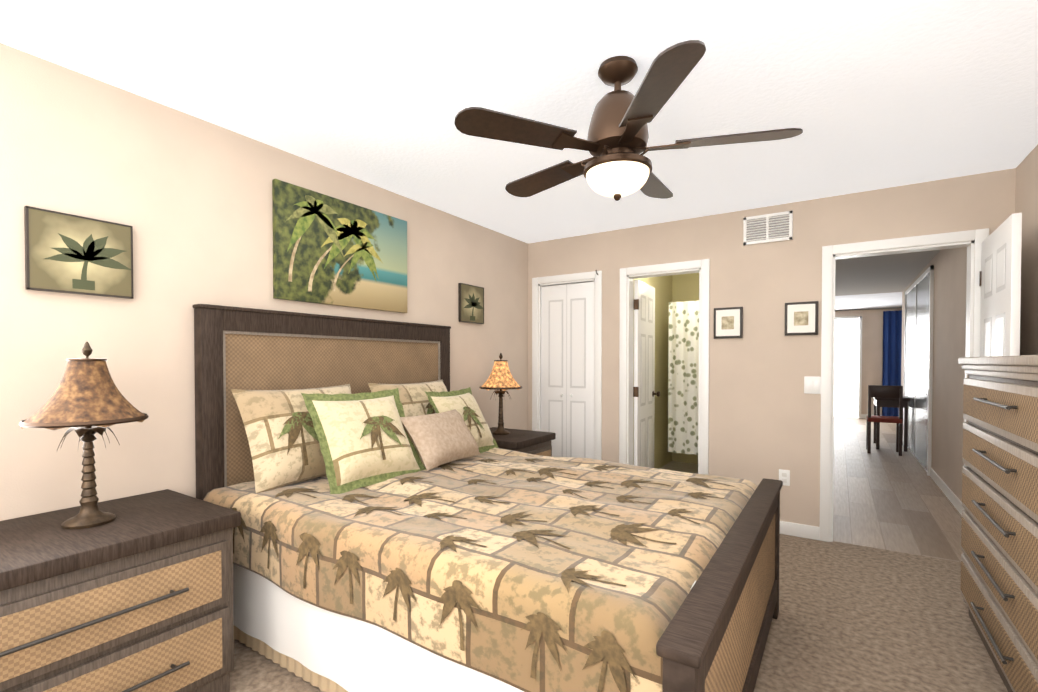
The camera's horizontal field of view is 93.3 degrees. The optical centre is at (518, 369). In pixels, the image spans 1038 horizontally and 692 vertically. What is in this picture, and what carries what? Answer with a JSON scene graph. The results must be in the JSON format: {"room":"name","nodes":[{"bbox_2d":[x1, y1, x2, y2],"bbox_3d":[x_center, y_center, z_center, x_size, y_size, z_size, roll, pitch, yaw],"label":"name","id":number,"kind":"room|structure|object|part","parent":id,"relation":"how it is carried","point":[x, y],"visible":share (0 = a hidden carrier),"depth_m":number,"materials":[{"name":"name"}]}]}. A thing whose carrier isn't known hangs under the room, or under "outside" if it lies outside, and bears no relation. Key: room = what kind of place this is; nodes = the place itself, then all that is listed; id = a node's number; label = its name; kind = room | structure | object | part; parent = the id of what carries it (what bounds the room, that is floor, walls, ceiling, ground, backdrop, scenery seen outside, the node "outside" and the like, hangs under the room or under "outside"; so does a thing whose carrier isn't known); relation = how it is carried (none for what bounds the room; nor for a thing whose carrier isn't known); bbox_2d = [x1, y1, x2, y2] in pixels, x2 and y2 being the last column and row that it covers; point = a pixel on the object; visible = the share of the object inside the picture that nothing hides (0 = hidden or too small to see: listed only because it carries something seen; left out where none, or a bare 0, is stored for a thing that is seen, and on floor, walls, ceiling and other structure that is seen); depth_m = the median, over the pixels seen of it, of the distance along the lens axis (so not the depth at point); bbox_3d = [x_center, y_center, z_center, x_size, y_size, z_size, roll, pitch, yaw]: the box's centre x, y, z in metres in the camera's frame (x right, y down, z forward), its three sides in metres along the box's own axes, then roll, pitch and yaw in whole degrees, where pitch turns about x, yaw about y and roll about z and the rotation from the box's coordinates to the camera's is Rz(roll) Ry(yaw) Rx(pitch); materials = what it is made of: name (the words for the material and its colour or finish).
{"room":"bedroom","nodes":[
{"label":"bedroom","id":0,"kind":"room"},
{"bbox_2d":[0,43,527,520],"bbox_3d":[-1.206,0.013,2.965,0.120,2.440,4.800,1,1,33],"label":"wall","id":1,"kind":"structure","parent":0,"point":[188,197],"depth_m":2.19,"materials":[{"name":"paint"}]},
{"bbox_2d":[24,206,133,298],"bbox_3d":[-1.756,-0.457,1.976,0.023,0.310,0.335,1,1,33],"label":"framed picture","id":2,"kind":"object","parent":1,"relation":"attached to","point":[69,253],"visible":0.98,"depth_m":1.95,"materials":[{"name":"grey paper"}]},
{"bbox_2d":[272,179,406,312],"bbox_3d":[-1.055,-0.709,3.040,0.032,0.640,0.960,1,1,33],"label":"framed picture","id":3,"kind":"object","parent":1,"relation":"attached to","point":[328,250],"visible":1,"depth_m":2.94,"materials":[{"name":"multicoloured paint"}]},
{"bbox_2d":[458,283,484,323],"bbox_3d":[-0.390,-0.540,4.071,0.023,0.310,0.318,1,1,33],"label":"framed picture","id":4,"kind":"object","parent":1,"relation":"attached to","point":[471,309],"visible":1,"depth_m":4.04,"materials":[{"name":"grey"}]},
{"bbox_2d":[0,0,1037,310],"bbox_3d":[3.510,-1.307,5.493,7.000,0.120,14.220,1,1,33],"label":"ceiling","id":5,"kind":"structure","parent":0,"point":[870,94],"depth_m":2.06,"materials":[{"name":"paint"}]},
{"bbox_2d":[454,40,802,200],"bbox_3d":[0.412,-0.929,1.980,1.262,0.525,1.218,1,1,33],"label":"fan","id":6,"kind":"object","parent":5,"relation":"hanging from","point":[618,126],"depth_m":1.83,"materials":[{"name":"brown wood"}]},
{"bbox_3d":[0.389,-0.720,1.938,0.245,0.108,0.245,1,1,33],"label":"fan bowl","id":7,"kind":"part","parent":6,"relation":"part of","materials":[{"name":"white glass"}]},
{"bbox_2d":[230,534,1007,691],"bbox_3d":[0.266,1.278,1.972,3.690,0.060,4.710,1,1,33],"label":"floor carpet","id":8,"kind":"object","parent":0,"point":[854,618],"depth_m":2.31,"materials":[{"name":"beige carpet"}]},
{"bbox_2d":[0,489,240,691],"bbox_3d":[-1.576,0.903,1.668,0.660,0.700,0.936,1,1,33],"label":"nightstand","id":9,"kind":"object","parent":8,"relation":"on","point":[136,595],"visible":1,"depth_m":1.62,"materials":[{"name":"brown wood"}]},
{"bbox_2d":[19,342,148,528],"bbox_3d":[-1.542,0.225,1.755,0.348,0.651,0.348,1,1,33],"label":"lamp","id":10,"kind":"object","parent":9,"relation":"on","point":[86,401],"visible":1,"depth_m":1.70,"materials":[{"name":"brown metal"}]},
{"bbox_2d":[193,304,782,691],"bbox_3d":[-0.105,0.467,2.400,2.325,1.548,1.828,1,1,33],"label":"bed","id":11,"kind":"object","parent":8,"relation":"on","point":[407,524],"visible":1,"depth_m":1.92,"materials":[{"name":"beige fabric"}]},
{"bbox_2d":[490,427,555,456],"bbox_3d":[-0.108,0.868,3.922,0.660,0.700,0.576,1,1,33],"label":"nightstand","id":12,"kind":"object","parent":8,"relation":"on","point":[532,442],"visible":0.27,"depth_m":3.79,"materials":[{"name":"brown wood"}]},
{"bbox_2d":[479,353,522,434],"bbox_3d":[-0.145,0.191,3.936,0.348,0.651,0.348,1,1,33],"label":"lamp","id":13,"kind":"object","parent":12,"relation":"on","point":[500,379],"visible":1,"depth_m":3.88,"materials":[{"name":"beige fabric"}]},
{"bbox_2d":[958,355,1037,691],"bbox_3d":[1.975,0.601,1.800,0.384,1.300,1.525,1,1,33],"label":"chest","id":14,"kind":"object","parent":8,"relation":"on","point":[999,559],"visible":1,"depth_m":1.84,"materials":[{"name":"grey wood"}]},
{"bbox_2d":[633,275,672,468],"bbox_3d":[1.337,-0.026,5.438,0.120,2.440,2.120,1,1,33],"label":"wall","id":15,"kind":"structure","parent":0,"point":[662,285],"depth_m":5.91,"materials":[{"name":"beige"}]},
{"bbox_2d":[672,273,698,463],"bbox_3d":[2.417,-0.036,6.070,1.000,2.440,0.120,1,1,33],"label":"wall","id":16,"kind":"structure","parent":0,"point":[685,287],"depth_m":6.20,"materials":[{"name":"beige paint"}]},
{"bbox_2d":[528,168,1015,526],"bbox_3d":[1.567,-0.003,3.951,3.450,2.440,0.120,1,1,33],"label":"wall","id":17,"kind":"structure","parent":0,"point":[764,415],"depth_m":3.69,"materials":[{"name":"paint"}]},
{"bbox_2d":[532,271,601,459],"bbox_3d":[0.474,0.158,4.666,0.730,2.095,0.152,1,1,33],"label":"trim","id":18,"kind":"structure","parent":17,"relation":"attached to","point":[584,277],"depth_m":4.54,"materials":[{"name":"white wood"}]},
{"bbox_2d":[541,282,593,458],"bbox_3d":[0.452,0.197,4.633,0.560,1.995,0.070,1,1,33],"label":"closet door","id":19,"kind":"structure","parent":17,"relation":"in","point":[567,364],"depth_m":4.62,"materials":[{"name":"white wood"}]},
{"bbox_2d":[633,280,659,467],"bbox_3d":[1.175,0.197,4.628,0.171,1.995,0.589,1,1,33],"label":"bathroom door","id":20,"kind":"structure","parent":17,"relation":"in","point":[644,393],"depth_m":4.53,"materials":[{"name":"white wood"}]},
{"bbox_2d":[619,259,709,473],"bbox_3d":[1.236,0.166,4.169,0.750,2.095,0.152,1,1,33],"label":"trim","id":21,"kind":"structure","parent":17,"relation":"attached to","point":[628,276],"depth_m":4.19,"materials":[{"name":"white wood"}]},
{"bbox_2d":[714,307,742,338],"bbox_3d":[1.628,-0.361,3.818,0.210,0.240,0.023,1,1,33],"label":"frame","id":22,"kind":"object","parent":17,"relation":"attached to","point":[728,322],"visible":1,"depth_m":3.81,"materials":[{"name":"grey"}]},
{"bbox_2d":[743,210,792,244],"bbox_3d":[1.858,-1.054,3.665,0.330,0.210,0.012,1,1,33],"label":"air vent","id":23,"kind":"object","parent":17,"relation":"in","point":[767,228],"visible":1,"depth_m":3.66,"materials":[{"name":"white metal"}]},
{"bbox_2d":[779,469,789,485],"bbox_3d":[1.964,0.802,3.628,0.072,0.116,0.007,1,1,33],"label":"electrical outlet plate","id":24,"kind":"object","parent":17,"relation":"attached to","point":[784,476],"visible":0.9,"depth_m":3.62,"materials":[{"name":"white plastic"}]},
{"bbox_2d":[780,521,818,539],"bbox_3d":[1.832,1.173,3.717,0.760,0.095,0.013,1,1,33],"label":"baseboard","id":25,"kind":"structure","parent":17,"relation":"attached to","point":[800,530],"depth_m":3.56,"materials":[{"name":"white wood"}]},
{"bbox_2d":[785,301,817,335],"bbox_3d":[2.042,-0.367,3.548,0.210,0.240,0.023,1,1,33],"label":"frame","id":26,"kind":"object","parent":17,"relation":"attached to","point":[801,318],"visible":1,"depth_m":3.54,"materials":[{"name":"grey"}]},
{"bbox_2d":[804,376,820,393],"bbox_3d":[2.114,0.114,3.519,0.116,0.124,0.008,1,1,33],"label":"switch plate","id":27,"kind":"object","parent":17,"relation":"attached to","point":[812,384],"visible":1,"depth_m":3.52,"materials":[{"name":"white plastic"}]},
{"bbox_2d":[819,228,988,553],"bbox_3d":[2.552,0.180,3.312,0.870,2.095,0.152,1,1,33],"label":"trim","id":28,"kind":"structure","parent":17,"relation":"attached to","point":[940,240],"depth_m":3.44,"materials":[{"name":"white wood"}]},
{"bbox_2d":[979,213,1021,356],"bbox_3d":[2.642,0.227,2.722,0.171,1.995,0.729,1,1,33],"label":"hall door","id":29,"kind":"structure","parent":17,"relation":"in","point":[1000,279],"depth_m":2.56,"materials":[{"name":"white wood"}]},
{"bbox_2d":[659,417,962,561],"bbox_3d":[4.796,1.192,7.506,7.000,0.060,9.510,1,1,33],"label":"floor","id":30,"kind":"structure","parent":0,"point":[886,496],"depth_m":4.55,"materials":[{"name":"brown wood"}]},
{"bbox_2d":[866,385,909,455],"bbox_3d":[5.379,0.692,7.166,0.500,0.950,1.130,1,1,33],"label":"chair","id":31,"kind":"object","parent":30,"relation":"on","point":[888,396],"visible":1,"depth_m":6.83,"materials":[{"name":"brown wood"}]},
{"bbox_2d":[835,308,901,414],"bbox_3d":[7.315,-0.119,11.353,7.000,2.440,0.120,1,1,33],"label":"wall","id":32,"kind":"structure","parent":0,"point":[872,346],"depth_m":10.93,"materials":[{"name":"paint"}]},
{"bbox_2d":[834,316,861,418],"bbox_3d":[6.976,-0.051,11.467,1.710,2.300,0.040,1,1,33],"label":"sliding window","id":33,"kind":"structure","parent":32,"relation":"in","point":[848,371],"depth_m":11.14,"materials":[{"name":"white"}]},
{"bbox_2d":[834,414,881,418],"bbox_3d":[7.781,1.059,10.988,2.200,0.095,0.013,1,1,33],"label":"baseboard","id":34,"kind":"structure","parent":32,"relation":"attached to","point":[864,416],"depth_m":11.02,"materials":[{"name":"white wood"}]},
{"bbox_2d":[882,310,901,416],"bbox_3d":[8.151,-0.087,10.594,0.470,2.360,0.060,1,1,33],"label":"curtain","id":35,"kind":"object","parent":32,"relation":"hanging from","point":[892,338],"visible":0.46,"depth_m":10.63,"materials":[{"name":"blue fabric"}]},
{"bbox_2d":[901,144,1037,501],"bbox_3d":[3.456,0.003,3.580,0.120,2.440,10.920,1,1,33],"label":"wall","id":36,"kind":"structure","parent":0,"point":[949,323],"depth_m":4.38,"materials":[{"name":"paint"}]},
{"bbox_2d":[903,265,933,475],"bbox_3d":[5.282,0.002,6.520,0.030,2.350,2.500,1,1,33],"label":"sliding door","id":37,"kind":"structure","parent":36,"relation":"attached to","point":[918,344],"depth_m":6.16,"materials":[{"name":"grey"}]},
{"bbox_2d":[907,447,962,514],"bbox_3d":[4.710,1.143,5.645,0.013,0.095,6.120,1,1,33],"label":"baseboard","id":38,"kind":"structure","parent":36,"relation":"attached to","point":[953,498],"depth_m":4.65,"materials":[{"name":"white wood"}]},
{"bbox_3d":[2.251,0.197,5.215,0.320,2.000,0.060,1,1,33],"label":"glass frame","id":39,"kind":"object","parent":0,"visible":0},
{"bbox_2d":[668,300,698,454],"bbox_3d":[1.908,0.094,5.437,0.500,1.700,0.040,1,1,33],"label":"shower curtain","id":40,"kind":"object","parent":39,"relation":"hanging from","point":[683,385],"visible":0.67,"depth_m":5.49,"materials":[{"name":"white fabric"}]}
]}

